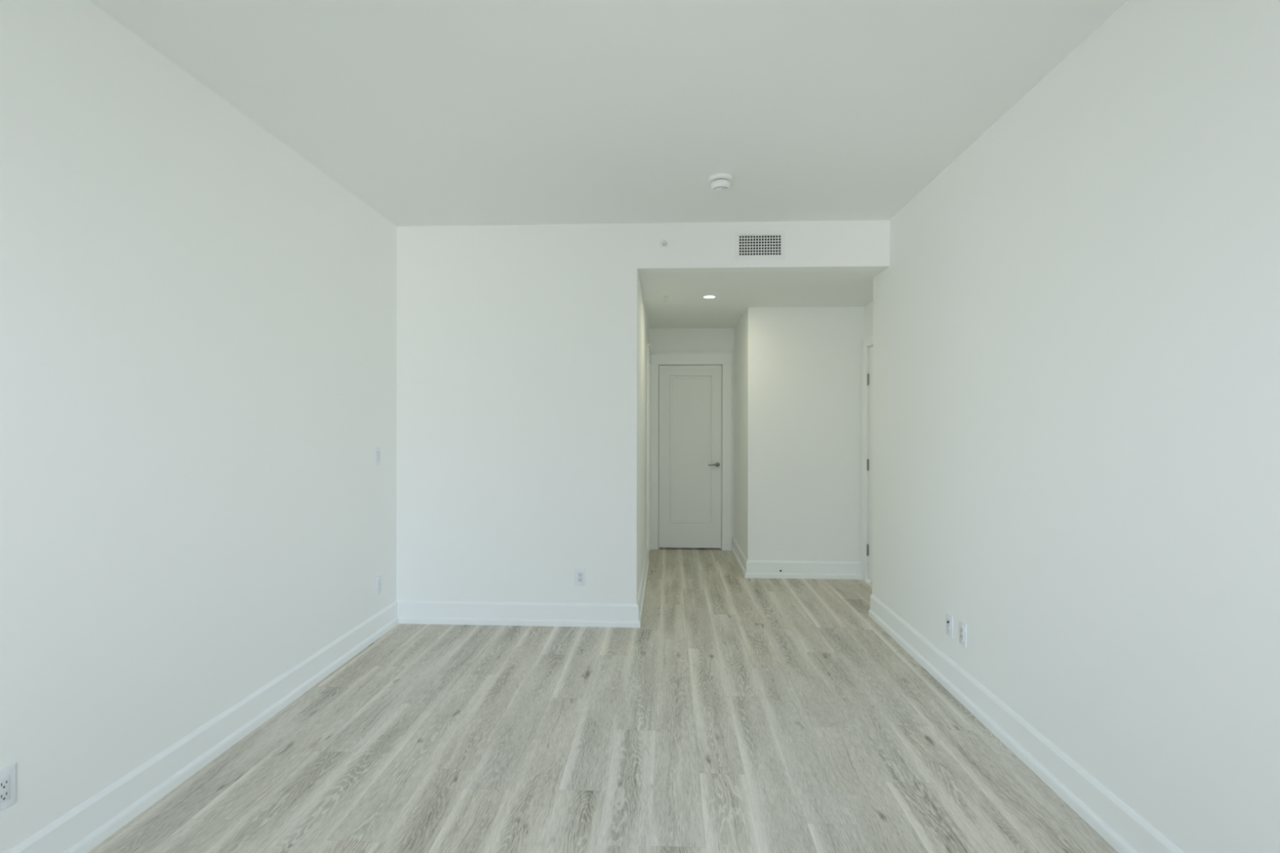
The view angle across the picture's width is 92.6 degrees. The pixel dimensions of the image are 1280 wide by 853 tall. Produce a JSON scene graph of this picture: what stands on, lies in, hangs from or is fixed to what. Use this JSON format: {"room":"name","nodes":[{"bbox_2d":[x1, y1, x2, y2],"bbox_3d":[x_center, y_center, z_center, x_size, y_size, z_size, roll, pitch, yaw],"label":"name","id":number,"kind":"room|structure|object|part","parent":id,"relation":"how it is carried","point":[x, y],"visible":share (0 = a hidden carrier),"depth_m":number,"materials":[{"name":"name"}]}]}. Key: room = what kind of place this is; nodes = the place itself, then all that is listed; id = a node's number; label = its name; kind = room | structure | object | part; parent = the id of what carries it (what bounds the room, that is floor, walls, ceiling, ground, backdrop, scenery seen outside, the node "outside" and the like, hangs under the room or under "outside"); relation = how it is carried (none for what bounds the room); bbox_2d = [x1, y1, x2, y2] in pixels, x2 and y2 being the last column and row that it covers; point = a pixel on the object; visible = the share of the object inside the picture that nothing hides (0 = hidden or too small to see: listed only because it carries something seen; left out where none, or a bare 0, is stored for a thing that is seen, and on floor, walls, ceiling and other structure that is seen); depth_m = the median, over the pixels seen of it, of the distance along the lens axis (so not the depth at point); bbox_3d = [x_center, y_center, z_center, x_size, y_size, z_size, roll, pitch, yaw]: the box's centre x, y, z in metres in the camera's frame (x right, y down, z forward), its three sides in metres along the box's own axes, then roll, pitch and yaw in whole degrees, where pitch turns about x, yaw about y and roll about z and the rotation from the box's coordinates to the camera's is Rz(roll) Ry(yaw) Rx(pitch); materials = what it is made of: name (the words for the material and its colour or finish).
{"room":"empty bedroom","nodes":[
{"label":"empty bedroom","id":0,"kind":"room"},
{"bbox_2d":[0,0,396,852],"bbox_3d":[-1.847,-0.009,2.005,0.120,2.742,4.478,0,0,3],"label":"wall","id":1,"kind":"structure","parent":0,"point":[198,321],"depth_m":2.25,"materials":[{"name":"white paint"}]},
{"bbox_2d":[0,763,16,811],"bbox_3d":[-1.798,1.026,1.727,0.008,0.114,0.070,0,0,3],"label":"wall outlet","id":2,"kind":"object","parent":1,"relation":"attached to","point":[8,775],"visible":1,"depth_m":1.74,"materials":[{"name":"white plastic"}]},
{"bbox_2d":[0,775,9,804],"bbox_3d":[-1.796,1.026,1.727,0.004,0.067,0.034,0,0,3],"label":"receptacle","id":3,"kind":"object","parent":2,"relation":"attached to","point":[4,780],"depth_m":1.73,"materials":[{"name":"grey plastic"}]},
{"bbox_2d":[4,600,398,852],"bbox_3d":[-1.774,1.285,2.065,0.027,0.154,4.358,0,0,3],"label":"baseboard","id":4,"kind":"structure","parent":1,"relation":"attached to","point":[82,828],"depth_m":2.38,"materials":[{"name":"white wood"}]},
{"bbox_2d":[374,447,380,465],"bbox_3d":[-1.693,0.192,3.959,0.012,0.114,0.070,0,0,3],"label":"light switch","id":5,"kind":"object","parent":1,"relation":"attached to","point":[377,450],"visible":1,"depth_m":3.94,"materials":[{"name":"white plastic"}]},
{"bbox_2d":[375,575,381,595],"bbox_3d":[-1.692,1.030,3.971,0.015,0.114,0.070,0,0,3],"label":"jack plate","id":6,"kind":"object","parent":1,"relation":"attached to","point":[378,580],"visible":1,"depth_m":3.96,"materials":[{"name":"white plastic"}]},
{"bbox_2d":[87,547,1118,852],"bbox_3d":[0.084,1.363,3.275,3.729,0.001,7.186,0,0,3],"label":"floor","id":7,"kind":"structure","parent":0,"point":[740,714],"depth_m":2.56,"materials":[{"name":"grey wood"}]},
{"bbox_2d":[88,0,1127,226],"bbox_3d":[0.031,-1.426,1.977,3.869,0.100,4.598,0,0,3],"label":"ceiling","id":8,"kind":"structure","parent":0,"point":[428,113],"depth_m":2.50,"materials":[{"name":"white paint"}]},
{"bbox_2d":[708,173,733,192],"bbox_3d":[0.449,-1.344,3.400,0.138,0.068,0.138,0,0,3],"label":"smoke detector","id":9,"kind":"object","parent":8,"relation":"attached to","point":[720,183],"visible":1,"depth_m":3.36,"materials":[{"name":"white plastic"}]},
{"bbox_2d":[396,220,889,604],"bbox_3d":[-0.068,-0.010,4.226,3.473,2.742,0.120,0,0,3],"label":"wall","id":10,"kind":"structure","parent":0,"point":[517,345],"depth_m":4.20,"materials":[{"name":"white paint"}]},
{"bbox_2d":[396,600,639,627],"bbox_3d":[-0.843,1.282,4.190,1.693,0.154,0.027,0,0,3],"label":"baseboard","id":11,"kind":"structure","parent":10,"relation":"attached to","point":[409,611],"depth_m":4.18,"materials":[{"name":"white wood"}]},
{"bbox_2d":[575,568,585,585],"bbox_3d":[-0.407,1.028,4.179,0.070,0.114,0.008,0,0,3],"label":"wall outlet","id":12,"kind":"object","parent":10,"relation":"attached to","point":[580,573],"visible":1,"depth_m":4.18,"materials":[{"name":"white plastic"}]},
{"bbox_2d":[577,572,582,582],"bbox_3d":[-0.407,1.028,4.177,0.034,0.067,0.004,0,0,3],"label":"receptacle","id":13,"kind":"object","parent":12,"relation":"attached to","point":[580,574],"depth_m":4.18,"materials":[{"name":"grey plastic"}]},
{"bbox_2d":[659,240,668,248],"bbox_3d":[0.163,-1.237,4.130,0.062,0.062,0.044,0,0,3],"label":"sprinkler","id":14,"kind":"object","parent":10,"relation":"attached to","point":[662,242],"visible":1,"depth_m":4.14,"materials":[{"name":"white plastic"}]},
{"bbox_2d":[734,231,785,259],"bbox_3d":[0.811,-1.221,4.181,0.333,0.187,0.124,0,0,3],"label":"air vent","id":15,"kind":"object","parent":10,"relation":"in","point":[749,245],"visible":0.97,"depth_m":4.12,"materials":[{"name":"white plastic"}]},
{"bbox_2d":[637,276,648,595],"bbox_3d":[-0.017,0.140,5.579,0.120,2.435,2.588,0,0,3],"label":"wall","id":16,"kind":"structure","parent":0,"point":[643,328],"depth_m":4.96,"materials":[{"name":"white paint"}]},
{"bbox_2d":[636,547,648,626],"bbox_3d":[0.033,1.282,5.104,0.027,0.154,1.932,0,0,3],"label":"baseboard","id":17,"kind":"structure","parent":16,"relation":"attached to","point":[640,601],"depth_m":4.87,"materials":[{"name":"white wood"}]},
{"bbox_2d":[646,343,651,559],"bbox_3d":[0.034,0.268,6.398,0.148,2.176,0.671,0,0,3],"label":"door","id":18,"kind":"structure","parent":16,"relation":"in","point":[648,348],"depth_m":6.07,"materials":[{"name":"white wood"}]},
{"bbox_3d":[0.079,0.336,6.113,0.024,2.042,0.090,0,0,3],"label":"casing","id":19,"kind":"part","parent":18,"relation":"part of","materials":[{"name":"white wood"}]},
{"bbox_3d":[0.106,0.335,6.693,0.024,2.042,0.060,0,0,3],"label":"casing","id":20,"kind":"part","parent":18,"relation":"part of","materials":[{"name":"white wood"}]},
{"bbox_2d":[663,546,688,547],"bbox_3d":[0.558,0.256,6.865,0.905,2.200,0.026,0,0,3],"label":"wall","id":21,"kind":"structure","parent":0,"point":[664,547],"depth_m":6.86,"materials":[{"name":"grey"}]},
{"bbox_2d":[648,328,733,546],"bbox_3d":[0.566,0.139,6.788,0.933,2.435,0.120,0,0,3],"label":"wall","id":22,"kind":"structure","parent":0,"point":[660,340],"depth_m":6.72,"materials":[{"name":"white paint"}]},
{"bbox_2d":[650,351,732,551],"bbox_3d":[0.558,0.269,6.769,0.901,2.176,0.158,0,0,3],"label":"door","id":23,"kind":"structure","parent":22,"relation":"in","point":[691,392],"depth_m":6.75,"materials":[{"name":"white wood"}]},
{"bbox_3d":[0.152,0.335,6.735,0.093,2.042,0.024,0,0,3],"label":"casing","id":24,"kind":"part","parent":23,"relation":"part of","materials":[{"name":"white wood"}]},
{"bbox_3d":[0.558,-0.810,6.712,0.901,0.018,0.028,0,0,3],"label":"cap moulding","id":25,"kind":"part","parent":23,"relation":"part of","materials":[{"name":"white wood"}]},
{"bbox_3d":[0.954,0.337,6.698,0.103,2.042,0.024,0,0,3],"label":"casing","id":26,"kind":"part","parent":23,"relation":"part of","materials":[{"name":"white wood"}]},
{"bbox_2d":[638,271,882,328],"bbox_3d":[1.026,-1.125,5.529,2.203,0.100,2.588,0,0,3],"label":"ceiling","id":27,"kind":"structure","parent":0,"point":[685,307],"depth_m":4.91,"materials":[{"name":"white paint"}]},
{"bbox_2d":[661,294,669,302],"bbox_3d":[0.210,-1.049,5.024,0.068,0.052,0.068,0,0,3],"label":"sprinkler","id":28,"kind":"object","parent":27,"relation":"attached to","point":[665,296],"visible":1,"depth_m":5.01,"materials":[{"name":"white plastic"}]},
{"bbox_2d":[702,294,716,298],"bbox_3d":[0.572,-1.070,5.047,0.122,0.008,0.122,0,0,3],"label":"recessed light","id":29,"kind":"object","parent":27,"relation":"in","point":[707,296],"visible":1,"depth_m":5.04,"materials":[{"name":"white plastic"}]},
{"bbox_2d":[733,306,864,561],"bbox_3d":[1.579,0.143,6.147,1.150,2.435,1.307,0,0,3],"label":"wall","id":30,"kind":"structure","parent":0,"point":[797,371],"depth_m":5.50,"materials":[{"name":"white paint"}]},
{"bbox_2d":[731,536,747,577],"bbox_3d":[0.985,1.282,6.103,0.027,0.154,1.214,0,0,3],"label":"baseboard","id":31,"kind":"structure","parent":30,"relation":"attached to","point":[738,553],"depth_m":6.02,"materials":[{"name":"white wood"}]},
{"bbox_2d":[745,560,862,579],"bbox_3d":[1.472,1.284,5.487,1.057,0.154,0.027,0,0,3],"label":"baseboard","id":32,"kind":"structure","parent":30,"relation":"attached to","point":[754,568],"depth_m":5.48,"materials":[{"name":"white wood"}]},
{"bbox_2d":[864,301,873,373],"bbox_3d":[2.039,0.146,4.935,0.120,2.435,1.072,0,0,3],"label":"wall","id":33,"kind":"structure","parent":0,"point":[868,308],"depth_m":5.35,"materials":[{"name":"white paint"}]},
{"bbox_2d":[862,335,872,582],"bbox_3d":[2.011,0.295,4.939,0.176,2.137,1.030,0,0,3],"label":"door","id":34,"kind":"structure","parent":33,"relation":"in","point":[867,378],"depth_m":5.36,"materials":[{"name":"white wood"}]},
{"bbox_3d":[1.988,0.332,5.411,0.024,2.062,0.090,0,0,3],"label":"casing","id":35,"kind":"part","parent":34,"relation":"part of","materials":[{"name":"white wood"}]},
{"bbox_2d":[872,0,1279,852],"bbox_3d":[1.767,-0.002,2.005,0.396,2.742,4.807,0,0,3],"label":"wall","id":36,"kind":"structure","parent":0,"point":[1076,328],"depth_m":2.02,"materials":[{"name":"white paint"}]},
{"bbox_2d":[946,612,953,638],"bbox_3d":[1.614,1.039,3.199,0.015,0.114,0.070,0,0,3],"label":"jack plate","id":37,"kind":"object","parent":36,"relation":"attached to","point":[949,619],"visible":1,"depth_m":3.19,"materials":[{"name":"white plastic"}]},
{"bbox_2d":[959,619,966,647],"bbox_3d":[1.611,1.034,3.057,0.008,0.114,0.070,0,0,3],"label":"wall outlet","id":38,"kind":"object","parent":36,"relation":"attached to","point":[962,626],"visible":1,"depth_m":3.04,"materials":[{"name":"white plastic"}]},
{"bbox_2d":[960,626,964,641],"bbox_3d":[1.609,1.034,3.057,0.004,0.067,0.034,0,0,3],"label":"receptacle","id":39,"kind":"object","parent":38,"relation":"attached to","point":[962,628],"depth_m":3.05,"materials":[{"name":"grey plastic"}]},
{"bbox_2d":[868,594,1185,852],"bbox_3d":[1.556,1.292,2.077,0.027,0.154,4.687,0,0,3],"label":"baseboard","id":40,"kind":"structure","parent":36,"relation":"attached to","point":[1115,821],"depth_m":2.41,"materials":[{"name":"white wood"}]}
]}

